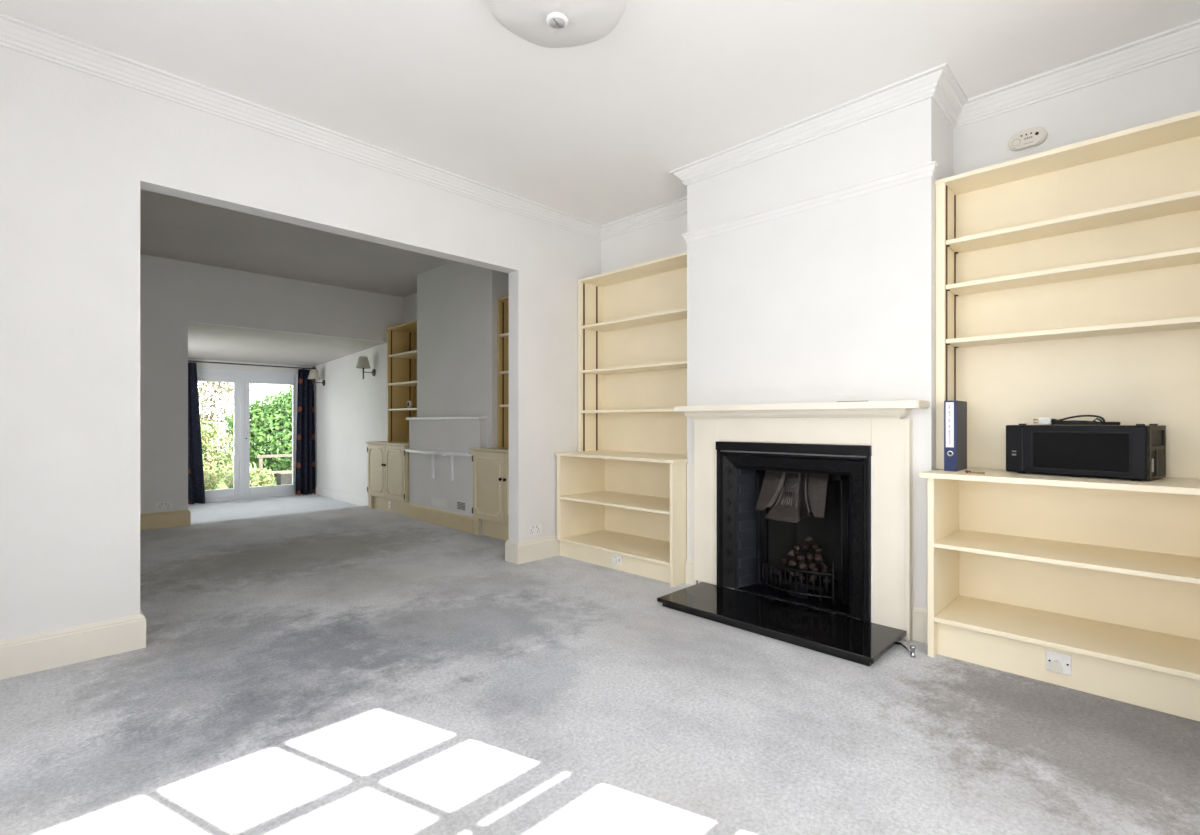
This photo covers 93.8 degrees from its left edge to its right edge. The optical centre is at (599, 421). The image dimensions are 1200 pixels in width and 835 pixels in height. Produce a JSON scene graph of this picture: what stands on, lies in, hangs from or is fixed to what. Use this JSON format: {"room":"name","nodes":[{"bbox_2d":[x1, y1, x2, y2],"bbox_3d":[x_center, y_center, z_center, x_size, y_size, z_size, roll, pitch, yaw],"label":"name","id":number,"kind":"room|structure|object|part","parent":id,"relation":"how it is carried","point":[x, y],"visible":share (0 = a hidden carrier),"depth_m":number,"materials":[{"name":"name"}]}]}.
{"room":"living room","nodes":[
{"label":"living room","id":0,"kind":"room"},
{"bbox_2d":[188,358,313,394],"bbox_3d":[-5.931,-0.010,9.004,0.200,2.520,2.450,0,0,45],"label":"wall","id":1,"kind":"structure","parent":0,"point":[200,365],"depth_m":9.09,"materials":[{"name":"paint"}]},
{"bbox_2d":[197,368,296,501],"bbox_3d":[-5.767,0.215,9.053,0.144,2.070,1.640,0,0,45],"label":"door","id":2,"kind":"structure","parent":1,"relation":"in","point":[241,380],"depth_m":9.05,"materials":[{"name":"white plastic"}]},
{"bbox_2d":[188,360,315,368],"bbox_3d":[-5.712,-0.910,8.954,0.182,0.064,2.185,0,0,45],"label":"pole","id":3,"kind":"object","parent":1,"relation":"attached to","point":[188,360],"visible":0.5,"depth_m":8.99,"materials":[{"name":"grey metal"}]},
{"bbox_2d":[188,362,205,504],"bbox_3d":[-6.197,0.174,8.377,0.083,2.129,0.524,0,0,45],"label":"curtain","id":4,"kind":"object","parent":3,"relation":"hanging from","point":[196,489],"visible":0.37,"depth_m":8.46,"materials":[{"name":"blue fabric"}]},
{"bbox_2d":[295,369,315,494],"bbox_3d":[-5.015,0.174,9.571,0.084,2.129,0.322,0,0,45],"label":"curtain","id":5,"kind":"object","parent":3,"relation":"hanging from","point":[305,483],"visible":0.98,"depth_m":9.55,"materials":[{"name":"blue fabric"}]},
{"bbox_2d":[140,254,402,513],"bbox_3d":[-4.293,-0.312,6.409,0.080,2.885,4.265,0,0,45],"label":"wall","id":6,"kind":"structure","parent":0,"point":[174,294],"depth_m":6.12,"materials":[{"name":"paint"}]},
{"bbox_2d":[155,501,172,510],"bbox_3d":[-4.646,0.898,5.987,0.013,0.086,0.150,0,0,45],"label":"double socket","id":7,"kind":"object","parent":6,"relation":"attached to","point":[159,505],"visible":1,"depth_m":5.98,"materials":[{"name":"white plastic"}]},
{"bbox_2d":[140,510,190,530],"bbox_3d":[-3.800,1.048,4.192,3.811,0.173,1.820,0,0,45],"label":"baseboard","id":8,"kind":"structure","parent":6,"relation":"attached to","point":[148,521],"depth_m":5.98,"materials":[{"name":"beige wood"}]},
{"bbox_2d":[188,494,358,523],"bbox_3d":[-4.869,1.310,7.952,2.990,0.120,2.650,0,0,45],"label":"floor","id":9,"kind":"structure","parent":0,"point":[216,511],"depth_m":8.19,"materials":[{"name":"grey carpet"}]},
{"bbox_2d":[188,322,383,365],"bbox_3d":[-4.911,-1.137,7.995,3.070,0.365,2.650,0,0,45],"label":"ceiling","id":10,"kind":"structure","parent":0,"point":[205,341],"depth_m":7.79,"materials":[{"name":"grey paint"}]},
{"bbox_2d":[0,46,600,639],"bbox_3d":[-2.521,-0.310,2.683,0.172,2.890,7.065,0,0,45],"label":"wall","id":11,"kind":"structure","parent":0,"point":[78,150],"depth_m":2.74,"materials":[{"name":"paint"}]},
{"bbox_2d":[0,609,145,679],"bbox_3d":[-2.737,1.048,2.464,0.172,0.173,1.150,0,0,45],"label":"baseboard","id":12,"kind":"structure","parent":11,"relation":"attached to","point":[32,653],"depth_m":2.62,"materials":[{"name":"beige wood"}]},
{"bbox_2d":[527,523,541,535],"bbox_3d":[-0.533,0.882,4.588,0.013,0.086,0.150,0,0,45],"label":"double socket","id":13,"kind":"object","parent":11,"relation":"attached to","point":[535,529],"visible":1,"depth_m":4.58,"materials":[{"name":"white plastic"}]},
{"bbox_2d":[0,13,1199,240],"bbox_3d":[-1.084,-1.710,1.260,3.934,0.110,7.085,0,0,45],"label":"trim","id":14,"kind":"structure","parent":11,"relation":"attached to","point":[938,83],"depth_m":3.02,"materials":[{"name":"white paint"}]},
{"bbox_2d":[314,343,385,497],"bbox_3d":[-4.021,-0.060,8.908,3.050,2.620,0.100,0,0,45],"label":"wall","id":15,"kind":"structure","parent":0,"point":[350,409],"depth_m":8.72,"materials":[{"name":"paint"}]},
{"bbox_2d":[308,369,324,387],"bbox_3d":[-4.731,-0.713,9.363,0.196,0.315,0.253,0,0,45],"label":"wall lamp","id":16,"kind":"object","parent":15,"relation":"attached to","point":[314,373],"visible":1,"depth_m":9.29,"materials":[{"name":"beige fabric"}]},
{"bbox_3d":[-4.752,-0.790,9.342,0.196,0.160,0.196,0,0,45],"label":"lamp shade","id":17,"kind":"part","parent":16,"relation":"part of","materials":[{"name":"fabric"}]},
{"bbox_2d":[313,486,367,505],"bbox_3d":[-3.991,1.185,8.796,2.850,0.138,0.026,0,0,45],"label":"baseboard","id":18,"kind":"structure","parent":15,"relation":"attached to","point":[353,499],"depth_m":8.84,"materials":[{"name":"white"}]},
{"bbox_2d":[356,356,375,378],"bbox_3d":[-3.332,-0.762,7.977,0.196,0.315,0.253,0,0,45],"label":"wall lamp","id":19,"kind":"object","parent":15,"relation":"attached to","point":[363,362],"visible":1,"depth_m":7.91,"materials":[{"name":"beige fabric"}]},
{"bbox_3d":[-3.352,-0.840,7.956,0.196,0.160,0.196,0,0,45],"label":"lamp shade","id":20,"kind":"part","parent":19,"relation":"part of","materials":[{"name":"fabric"}]},
{"bbox_2d":[409,261,508,534],"bbox_3d":[-1.518,-0.309,6.295,1.586,2.878,0.520,0,0,45],"label":"wall","id":21,"kind":"structure","parent":0,"point":[457,301],"depth_m":6.07,"materials":[{"name":"paint"}]},
{"bbox_2d":[405,449,472,480],"bbox_3d":[-1.813,0.474,6.113,1.360,0.312,0.154,0,0,45],"label":"wall shelf","id":22,"kind":"object","parent":21,"relation":"attached to","point":[433,452],"visible":0.98,"depth_m":6.00,"materials":[{"name":"white wood"}]},
{"bbox_2d":[431,497,447,509],"bbox_3d":[-1.763,0.895,6.164,0.340,0.100,0.012,0,0,45],"label":"air vent","id":23,"kind":"object","parent":21,"relation":"in","point":[435,502],"visible":1,"depth_m":6.15,"materials":[{"name":"white plastic"}]},
{"bbox_2d":[409,503,473,533],"bbox_3d":[-1.761,1.048,6.159,1.370,0.173,0.026,0,0,45],"label":"baseboard","id":24,"kind":"structure","parent":21,"relation":"attached to","point":[457,521],"depth_m":6.09,"materials":[{"name":"beige wood"}]},
{"bbox_2d":[406,417,487,419],"bbox_3d":[-1.718,-0.037,6.164,1.536,0.030,0.113,0,0,45],"label":"mantel ledge","id":25,"kind":"object","parent":21,"relation":"attached to","point":[407,418],"visible":1,"depth_m":6.01,"materials":[{"name":"white wood"}]},
{"bbox_2d":[457,500,466,511],"bbox_3d":[-1.440,0.875,5.843,0.180,0.100,0.013,0,0,45],"label":"air vent","id":26,"kind":"object","parent":21,"relation":"in","point":[461,505],"visible":1,"depth_m":5.83,"materials":[{"name":"white plastic"}]},
{"bbox_2d":[0,506,1199,834],"bbox_3d":[-2.273,1.190,2.437,8.460,0.120,7.265,0,0,45],"label":"floor","id":27,"kind":"structure","parent":0,"point":[360,670],"depth_m":2.11,"materials":[{"name":"grey carpet"}]},
{"bbox_2d":[365,441,408,515],"bbox_3d":[-2.509,0.696,7.223,1.106,0.868,0.587,0,0,45],"label":"base cabinet","id":28,"kind":"object","parent":27,"relation":"on","point":[388,462],"visible":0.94,"depth_m":6.99,"materials":[{"name":"beige wood"}]},
{"bbox_3d":[-2.881,0.622,7.221,0.420,0.562,0.016,0,0,45],"label":"panel moulding","id":29,"kind":"part","parent":28,"relation":"part of","materials":[{"name":"beige wood"}]},
{"bbox_3d":[-2.873,0.624,7.229,0.515,0.663,0.020,0,0,45],"label":"door","id":30,"kind":"part","parent":28,"relation":"part of","materials":[{"name":"beige wood"}]},
{"bbox_3d":[-2.509,0.622,6.853,0.424,0.562,0.016,0,0,45],"label":"panel moulding","id":31,"kind":"part","parent":28,"relation":"part of","materials":[{"name":"beige wood"}]},
{"bbox_3d":[-2.501,0.624,6.860,0.518,0.663,0.020,0,0,45],"label":"door","id":32,"kind":"part","parent":28,"relation":"part of","materials":[{"name":"beige wood"}]},
{"bbox_2d":[387,320,416,441],"bbox_3d":[-2.358,-0.486,7.215,0.905,1.497,0.370,0,0,45],"label":"bookcase","id":33,"kind":"object","parent":28,"relation":"on","point":[402,338],"visible":0.44,"depth_m":7.47,"materials":[{"name":"brown wood"}]},
{"bbox_3d":[-2.358,-1.224,7.215,0.905,0.022,0.370,0,0,45],"label":"panel","id":34,"kind":"part","parent":33,"relation":"part of","materials":[{"name":"beige wood"}]},
{"bbox_3d":[-2.356,-0.158,7.208,0.845,0.024,0.352,0,0,45],"label":"shelf","id":35,"kind":"part","parent":33,"relation":"part of","materials":[{"name":"beige wood"}]},
{"bbox_3d":[-2.356,-0.490,7.208,0.845,0.024,0.352,0,0,45],"label":"shelf","id":36,"kind":"part","parent":33,"relation":"part of","materials":[{"name":"beige wood"}]},
{"bbox_3d":[-2.356,-0.863,7.208,0.845,0.024,0.352,0,0,45],"label":"shelf","id":37,"kind":"part","parent":33,"relation":"part of","materials":[{"name":"beige wood"}]},
{"bbox_2d":[407,401,412,407],"bbox_3d":[-2.440,-0.221,7.200,0.100,0.102,0.043,0,0,45],"label":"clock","id":38,"kind":"object","parent":33,"relation":"on","point":[409,403],"visible":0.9,"depth_m":7.17,"materials":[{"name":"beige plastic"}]},
{"bbox_3d":[-2.232,-0.475,7.342,0.905,1.475,0.012,0,0,45],"label":"panel","id":39,"kind":"part","parent":33,"relation":"part of","materials":[{"name":"beige wood"}]},
{"bbox_2d":[469,448,508,540],"bbox_3d":[-0.704,0.696,5.435,1.157,0.868,0.587,0,0,45],"label":"base cabinet","id":40,"kind":"object","parent":27,"relation":"on","point":[490,465],"visible":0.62,"depth_m":5.43,"materials":[{"name":"beige wood"}]},
{"bbox_3d":[-1.090,0.622,5.448,0.430,0.562,0.016,0,0,45],"label":"panel moulding","id":41,"kind":"part","parent":40,"relation":"part of","materials":[{"name":"beige wood"}]},
{"bbox_3d":[-1.082,0.624,5.455,0.525,0.663,0.020,0,0,45],"label":"door","id":42,"kind":"part","parent":40,"relation":"part of","materials":[{"name":"beige wood"}]},
{"bbox_2d":[497,296,508,447],"bbox_3d":[-0.568,-0.486,5.442,0.945,1.497,0.370,0,0,45],"label":"bookcase","id":43,"kind":"object","parent":40,"relation":"on","point":[502,303],"visible":0.22,"depth_m":5.65,"materials":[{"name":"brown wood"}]},
{"bbox_3d":[-0.568,-1.224,5.442,0.945,0.022,0.370,0,0,45],"label":"panel","id":44,"kind":"part","parent":43,"relation":"part of","materials":[{"name":"beige wood"}]},
{"bbox_3d":[-0.566,-0.863,5.435,0.885,0.024,0.352,0,0,45],"label":"shelf","id":45,"kind":"part","parent":43,"relation":"part of","materials":[{"name":"beige wood"}]},
{"bbox_3d":[-0.690,0.624,5.067,0.562,0.663,0.020,0,0,45],"label":"door","id":46,"kind":"part","parent":40,"relation":"part of","materials":[{"name":"beige wood"}]},
{"bbox_3d":[-0.698,0.622,5.060,0.468,0.562,0.016,0,0,45],"label":"panel moulding","id":47,"kind":"part","parent":40,"relation":"part of","materials":[{"name":"beige wood"}]},
{"bbox_2d":[554,451,688,586],"bbox_3d":[0.252,0.696,4.470,1.289,0.868,0.597,0,0,45],"label":"shelf unit","id":48,"kind":"object","parent":27,"relation":"on","point":[631,505],"visible":0.79,"depth_m":4.64,"materials":[{"name":"beige wood"}]},
{"bbox_3d":[-0.162,0.632,4.907,0.045,0.696,0.535,0,0,45],"label":"panel","id":49,"kind":"part","parent":48,"relation":"part of","materials":[{"name":"beige wood"}]},
{"bbox_3d":[0.259,0.986,4.483,1.208,0.021,0.545,0,0,45],"label":"shelf","id":50,"kind":"part","parent":48,"relation":"part of","materials":[{"name":"beige wood"}]},
{"bbox_3d":[0.269,0.633,4.473,1.178,0.020,0.545,0,0,45],"label":"shelf","id":51,"kind":"part","parent":48,"relation":"part of","materials":[{"name":"beige wood"}]},
{"bbox_2d":[611,553,621,564],"bbox_3d":[0.121,1.048,4.272,0.090,0.080,0.035,0,0,45],"label":"socket","id":52,"kind":"object","parent":48,"relation":"attached to","point":[616,559],"visible":1,"depth_m":4.27,"materials":[{"name":"white plastic"}]},
{"bbox_2d":[578,252,686,454],"bbox_3d":[0.355,-0.491,4.584,1.265,1.506,0.290,0,0,45],"label":"bookcase","id":53,"kind":"object","parent":48,"relation":"on","point":[632,320],"visible":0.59,"depth_m":4.79,"materials":[{"name":"beige wood"}]},
{"bbox_3d":[-0.086,-0.480,5.014,0.034,1.484,0.275,0,0,45],"label":"panel","id":54,"kind":"part","parent":53,"relation":"part of","materials":[{"name":"beige wood"}]},
{"bbox_3d":[0.357,-0.087,4.577,1.204,0.022,0.272,0,0,45],"label":"shelf","id":55,"kind":"part","parent":53,"relation":"part of","materials":[{"name":"beige wood"}]},
{"bbox_3d":[0.355,-1.233,4.584,1.265,0.022,0.290,0,0,45],"label":"panel","id":56,"kind":"part","parent":53,"relation":"part of","materials":[{"name":"beige wood"}]},
{"bbox_3d":[0.357,-0.437,4.577,1.204,0.022,0.272,0,0,45],"label":"shelf","id":57,"kind":"part","parent":53,"relation":"part of","materials":[{"name":"beige wood"}]},
{"bbox_3d":[0.357,-0.825,4.577,1.204,0.022,0.272,0,0,45],"label":"shelf","id":58,"kind":"part","parent":53,"relation":"part of","materials":[{"name":"beige wood"}]},
{"bbox_3d":[0.457,0.707,4.679,1.245,0.846,0.012,0,0,45],"label":"panel","id":59,"kind":"part","parent":48,"relation":"part of","materials":[{"name":"beige wood"}]},
{"bbox_3d":[0.686,0.707,4.041,0.022,0.846,0.572,0,0,45],"label":"panel","id":60,"kind":"part","parent":48,"relation":"part of","materials":[{"name":"beige wood"}]},
{"bbox_2d":[657,582,906,666],"bbox_3d":[0.967,1.105,3.175,1.262,0.050,0.483,0,0,45],"label":"hearth","id":61,"kind":"object","parent":27,"relation":"on","point":[858,641],"visible":1,"depth_m":3.04,"materials":[{"name":"black stone"}]},
{"bbox_2d":[896,642,915,657],"bbox_3d":[1.498,1.103,2.761,0.028,0.054,0.142,0,0,-9],"label":"gas valve","id":62,"kind":"object","parent":27,"relation":"on","point":[912,648],"visible":0.97,"depth_m":2.70,"materials":[{"name":"silver metal"}]},
{"bbox_2d":[920,467,1199,720],"bbox_3d":[2.086,0.688,2.541,1.012,0.885,0.527,0,0,45],"label":"shelf unit","id":63,"kind":"object","parent":27,"relation":"on","point":[1103,573],"visible":0.98,"depth_m":2.58,"materials":[{"name":"beige wood"}]},
{"bbox_3d":[1.760,0.700,2.873,0.027,0.861,0.490,0,0,45],"label":"panel","id":64,"kind":"part","parent":63,"relation":"part of","materials":[{"name":"beige wood"}]},
{"bbox_2d":[944,400,966,470],"bbox_3d":[1.813,0.070,2.863,0.054,0.350,0.221,0,0,45],"label":"file","id":65,"kind":"object","parent":63,"relation":"on","point":[955,412],"visible":1,"depth_m":2.80,"materials":[{"name":"blue cardboard"}]},
{"bbox_2d":[965,470,984,473],"bbox_3d":[1.768,0.237,2.650,0.080,0.016,0.018,0,0,45],"label":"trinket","id":66,"kind":"object","parent":63,"relation":"on","point":[966,471],"visible":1,"depth_m":2.64,"materials":[{"name":"brown wood"}]},
{"bbox_2d":[1046,650,1071,675],"bbox_3d":[1.959,1.031,2.400,0.086,0.086,0.022,0,0,45],"label":"outlet plate","id":67,"kind":"object","parent":63,"relation":"attached to","point":[1057,662],"visible":1,"depth_m":2.40,"materials":[{"name":"white plastic"}]},
{"bbox_3d":[1.952,1.046,2.403,0.040,0.052,0.015,0,0,45],"label":"cord","id":68,"kind":"part","parent":67,"relation":"part of","materials":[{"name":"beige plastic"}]},
{"bbox_3d":[2.103,0.947,2.535,0.935,0.022,0.487,0,0,45],"label":"shelf","id":69,"kind":"part","parent":63,"relation":"part of","materials":[{"name":"beige wood"}]},
{"bbox_3d":[2.103,0.592,2.535,0.935,0.020,0.487,0,0,45],"label":"shelf","id":70,"kind":"part","parent":63,"relation":"part of","materials":[{"name":"beige wood"}]},
{"bbox_2d":[935,110,1199,478],"bbox_3d":[2.184,-0.502,2.642,1.014,1.495,0.246,0,0,45],"label":"bookcase","id":71,"kind":"object","parent":63,"relation":"on","point":[1067,278],"visible":0.89,"depth_m":2.67,"materials":[{"name":"beige wood"}]},
{"bbox_3d":[1.836,-0.491,2.981,0.042,1.473,0.230,0,0,45],"label":"panel","id":72,"kind":"part","parent":71,"relation":"part of","materials":[{"name":"beige wood"}]},
{"bbox_3d":[2.184,-1.239,2.642,1.014,0.022,0.246,0,0,45],"label":"panel","id":73,"kind":"part","parent":71,"relation":"part of","materials":[{"name":"beige wood"}]},
{"bbox_3d":[2.190,-0.413,2.633,0.945,0.022,0.227,0,0,45],"label":"shelf","id":74,"kind":"part","parent":71,"relation":"part of","materials":[{"name":"beige wood"}]},
{"bbox_3d":[2.190,-0.692,2.633,0.945,0.022,0.227,0,0,45],"label":"shelf","id":75,"kind":"part","parent":71,"relation":"part of","materials":[{"name":"beige wood"}]},
{"bbox_3d":[2.190,-0.921,2.633,0.945,0.022,0.227,0,0,45],"label":"shelf","id":76,"kind":"part","parent":71,"relation":"part of","materials":[{"name":"beige wood"}]},
{"bbox_3d":[2.277,0.700,2.714,0.984,0.861,0.012,0,0,45],"label":"panel","id":77,"kind":"part","parent":63,"relation":"part of","materials":[{"name":"beige wood"}]},
{"bbox_2d":[1006,424,1165,480],"bbox_3d":[2.196,0.127,2.563,0.280,0.236,0.501,0,0,-34],"label":"stereo","id":78,"kind":"object","parent":63,"relation":"on","point":[1137,452],"visible":1,"depth_m":2.44,"materials":[{"name":"black plastic"}]},
{"bbox_2d":[1033,415,1119,424],"bbox_3d":[2.183,-0.008,2.573,0.118,0.046,0.298,0,0,-35],"label":"lead","id":79,"kind":"object","parent":78,"relation":"on","point":[1042,420],"visible":1,"depth_m":2.55,"materials":[{"name":"plastic"}]},
{"bbox_3d":[2.347,0.127,2.369,0.245,0.222,0.009,0,0,-34],"label":"frame","id":80,"kind":"part","parent":78,"relation":"part of","materials":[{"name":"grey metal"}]},
{"bbox_2d":[0,0,1199,296],"bbox_3d":[-2.458,-1.827,2.620,8.020,0.157,7.265,0,0,45],"label":"ceiling","id":81,"kind":"structure","parent":0,"point":[595,132],"depth_m":2.82,"materials":[{"name":"paint"}]},
{"bbox_2d":[487,0,627,47],"bbox_3d":[-0.174,-1.689,2.289,0.576,0.132,0.576,0,0,45],"label":"ceiling light","id":82,"kind":"object","parent":81,"relation":"attached to","point":[544,23],"visible":1,"depth_m":2.31,"materials":[{"name":"white glass"}]},
{"bbox_2d":[403,51,1199,478],"bbox_3d":[0.056,-0.312,5.173,8.000,2.885,0.100,0,0,45],"label":"wall","id":83,"kind":"structure","parent":0,"point":[1168,89],"depth_m":2.86,"materials":[{"name":"paint"}]},
{"bbox_2d":[1008,126,1047,151],"bbox_3d":[2.227,-1.475,2.928,0.164,0.092,0.034,0,0,45],"label":"fire alarm","id":84,"kind":"object","parent":83,"relation":"attached to","point":[1035,136],"visible":1,"depth_m":2.92,"materials":[{"name":"beige plastic"}]},
{"bbox_2d":[687,98,952,622],"bbox_3d":[1.305,-0.312,3.559,1.522,2.885,0.437,0,0,45],"label":"wall","id":85,"kind":"structure","parent":0,"point":[832,302],"depth_m":3.24,"materials":[{"name":"paint"}]},
{"bbox_2d":[716,442,871,622],"bbox_3d":[1.236,0.605,3.482,0.967,0.950,0.453,0,0,45],"label":"fireplace insert","id":86,"kind":"object","parent":85,"relation":"in","point":[767,505],"visible":1,"depth_m":3.47,"materials":[{"name":"black metal"}]},
{"bbox_3d":[0.958,0.689,3.685,0.192,0.778,0.012,0,0,-33],"label":"tile panel","id":87,"kind":"part","parent":86,"relation":"part of","materials":[{"name":"black tile"}]},
{"bbox_2d":[781,559,786,565],"bbox_3d":[1.167,0.888,3.560,0.032,0.046,0.037,0,0,35],"label":"coal","id":88,"kind":"object","parent":86,"relation":"in","point":[784,561],"visible":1,"depth_m":3.55,"materials":[{"name":"stone"}]},
{"bbox_2d":[787,550,793,557],"bbox_3d":[1.208,0.830,3.547,0.044,0.047,0.043,0,0,29],"label":"coal","id":89,"kind":"object","parent":86,"relation":"in","point":[791,552],"visible":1,"depth_m":3.53,"materials":[{"name":"stone"}]},
{"bbox_2d":[755,470,827,522],"bbox_3d":[1.139,0.448,3.401,0.440,0.280,0.202,0,0,45],"label":"hood","id":90,"kind":"object","parent":86,"relation":"attached to","point":[790,495],"depth_m":3.38,"materials":[{"name":"grey metal"}]},
{"bbox_2d":[788,559,796,565],"bbox_3d":[1.209,0.883,3.517,0.037,0.043,0.052,0,0,-41],"label":"coal","id":91,"kind":"object","parent":86,"relation":"in","point":[791,562],"visible":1,"depth_m":3.51,"materials":[{"name":"stone"}]},
{"bbox_3d":[1.207,0.688,3.453,0.688,0.785,0.205,0,0,45],"label":"frame","id":92,"kind":"part","parent":86,"relation":"part of","materials":[{"name":"black metal"}]},
{"bbox_2d":[793,546,801,550],"bbox_3d":[1.244,0.798,3.544,0.042,0.037,0.043,0,0,-34],"label":"coal","id":93,"kind":"object","parent":86,"relation":"in","point":[796,548],"visible":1,"depth_m":3.53,"materials":[{"name":"stone"}]},
{"bbox_2d":[796,554,804,560],"bbox_3d":[1.245,0.849,3.501,0.038,0.041,0.059,0,0,-25],"label":"coal","id":94,"kind":"object","parent":86,"relation":"in","point":[799,557],"visible":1,"depth_m":3.49,"materials":[{"name":"ceramic"}]},
{"bbox_2d":[798,563,807,570],"bbox_3d":[1.257,0.895,3.477,0.057,0.051,0.038,0,0,23],"label":"coal","id":95,"kind":"object","parent":86,"relation":"in","point":[802,566],"visible":0.92,"depth_m":3.46,"materials":[{"name":"stone"}]},
{"bbox_2d":[805,536,812,541],"bbox_3d":[1.310,0.735,3.523,0.044,0.040,0.028,0,0,20],"label":"coal","id":96,"kind":"object","parent":86,"relation":"in","point":[809,538],"visible":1,"depth_m":3.51,"materials":[{"name":"stone"}]},
{"bbox_2d":[807,553,813,560],"bbox_3d":[1.293,0.833,3.458,0.047,0.050,0.040,0,0,-29],"label":"coal","id":97,"kind":"object","parent":86,"relation":"in","point":[809,556],"visible":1,"depth_m":3.44,"materials":[{"name":"stone"}]},
{"bbox_2d":[809,574,816,582],"bbox_3d":[1.288,0.946,3.402,0.048,0.049,0.036,0,0,-16],"label":"coal","id":98,"kind":"object","parent":86,"relation":"on","point":[811,576],"visible":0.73,"depth_m":3.39,"materials":[{"name":"stone"}]},
{"bbox_2d":[812,544,819,549],"bbox_3d":[1.353,0.786,3.520,0.048,0.042,0.037,0,0,-44],"label":"coal","id":99,"kind":"object","parent":86,"relation":"in","point":[814,546],"visible":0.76,"depth_m":3.51,"materials":[{"name":"stone"}]},
{"bbox_2d":[814,553,823,561],"bbox_3d":[1.335,0.830,3.424,0.060,0.053,0.040,0,0,7],"label":"coal","id":100,"kind":"object","parent":86,"relation":"in","point":[818,557],"visible":1,"depth_m":3.42,"materials":[{"name":"stone"}]},
{"bbox_2d":[823,578,831,582],"bbox_3d":[1.357,0.947,3.350,0.049,0.039,0.041,0,0,34],"label":"coal","id":101,"kind":"object","parent":86,"relation":"on","point":[824,579],"visible":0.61,"depth_m":3.34,"materials":[{"name":"stone"}]},
{"label":"coal","id":102,"kind":"object","parent":86,"relation":"on","visible":0},
{"bbox_2d":[808,563,816,569],"bbox_3d":[1.321,0.897,3.488,0.046,0.050,0.044,0,0,-40],"label":"coal","id":103,"kind":"object","parent":102,"relation":"on","point":[811,564],"visible":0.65,"depth_m":3.48,"materials":[{"name":"stone"}]},
{"bbox_2d":[674,400,929,640],"bbox_3d":[1.091,0.512,3.320,1.478,1.235,0.203,0,0,45],"label":"mantelpiece","id":104,"kind":"object","parent":85,"relation":"attached to","point":[881,425],"visible":0.87,"depth_m":3.03,"materials":[{"name":"white wood"}]},
{"bbox_3d":[1.098,-0.039,3.386,1.388,0.058,0.097,0,0,45],"label":"bed moulding","id":105,"kind":"part","parent":104,"relation":"part of","materials":[{"name":"white wood"}]},
{"bbox_2d":[674,400,929,411],"bbox_3d":[1.090,-0.086,3.320,1.478,0.037,0.202,0,0,45],"label":"mantel shelf","id":106,"kind":"object","parent":104,"relation":"attached to","point":[904,405],"depth_m":3.10,"materials":[{"name":"white wood"}]},
{"bbox_2d":[685,559,927,643],"bbox_3d":[1.305,1.048,3.544,1.543,0.173,0.458,0,0,45],"label":"baseboard","id":107,"kind":"structure","parent":85,"relation":"attached to","point":[919,615],"depth_m":2.90,"materials":[{"name":"beige wood"}]},
{"bbox_2d":[681,160,937,242],"bbox_3d":[1.145,-1.288,3.398,1.578,0.065,0.040,0,0,45],"label":"trim","id":108,"kind":"structure","parent":85,"relation":"attached to","point":[925,170],"depth_m":3.26,"materials":[{"name":"white paint"}]},
{"label":"outside","id":109,"kind":"structure","parent":0,"visible":0},
{"bbox_2d":[204,458,276,489],"bbox_3d":[-10.910,1.480,15.026,15.350,0.100,18.000,0,0,45],"label":"floor","id":110,"kind":"structure","parent":109,"point":[221,486],"depth_m":13.91,"materials":[{"name":"beige stone"}]},
{"bbox_2d":[200,419,232,489],"bbox_3d":[-8.357,0.698,11.493,1.390,1.532,2.055,0,0,-15],"label":"flowering shrub","id":111,"kind":"object","parent":110,"relation":"on","point":[211,456],"visible":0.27,"depth_m":11.87,"materials":[{"name":"green plant"}]},
{"bbox_2d":[198,381,254,444],"bbox_3d":[-10.265,-0.250,14.748,2.144,3.374,3.028,0,0,7],"label":"sparse tree","id":112,"kind":"object","parent":110,"relation":"on","point":[200,389],"visible":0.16,"depth_m":14.55,"materials":[{"name":"green plant"}]},
{"bbox_3d":[-10.319,0.083,14.596,0.305,2.708,1.261,0,0,13],"label":"stem","id":113,"kind":"part","parent":112,"relation":"part of","materials":[{"name":"green plant"}]},
{"bbox_2d":[224,468,274,488],"bbox_3d":[-7.045,1.201,11.333,0.735,0.513,0.881,0,0,45],"label":"shrub","id":114,"kind":"object","parent":110,"relation":"on","point":[257,480],"visible":0.41,"depth_m":11.33,"materials":[{"name":"green plant"}]},
{"bbox_2d":[223,385,291,479],"bbox_3d":[-7.483,0.082,14.184,3.388,2.874,2.196,0,0,-30],"label":"leafy tree","id":115,"kind":"object","parent":110,"relation":"on","point":[269,420],"visible":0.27,"depth_m":13.35,"materials":[{"name":"green plant"}]},
{"bbox_2d":[256,454,291,473],"bbox_3d":[-6.857,1.080,12.610,0.390,0.700,1.430,0,0,45],"label":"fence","id":116,"kind":"object","parent":110,"relation":"on","point":[260,457],"visible":0.27,"depth_m":12.30,"materials":[{"name":"wood"}]},
{"bbox_3d":[-6.964,0.760,12.715,0.090,0.060,1.430,0,0,45],"label":"rail","id":117,"kind":"part","parent":116,"relation":"part of","materials":[{"name":"wood"}]},
{"bbox_3d":[-6.829,1.110,12.575,0.300,0.040,1.340,0,0,45],"label":"seat","id":118,"kind":"part","parent":116,"relation":"part of","materials":[{"name":"wood"}]},
{"bbox_2d":[277,472,291,484],"bbox_3d":[-6.527,1.249,11.742,0.300,0.362,0.340,0,0,45],"label":"planter box","id":119,"kind":"object","parent":110,"relation":"on","point":[285,478],"visible":0.35,"depth_m":11.59,"materials":[{"name":"grey"}]}
]}

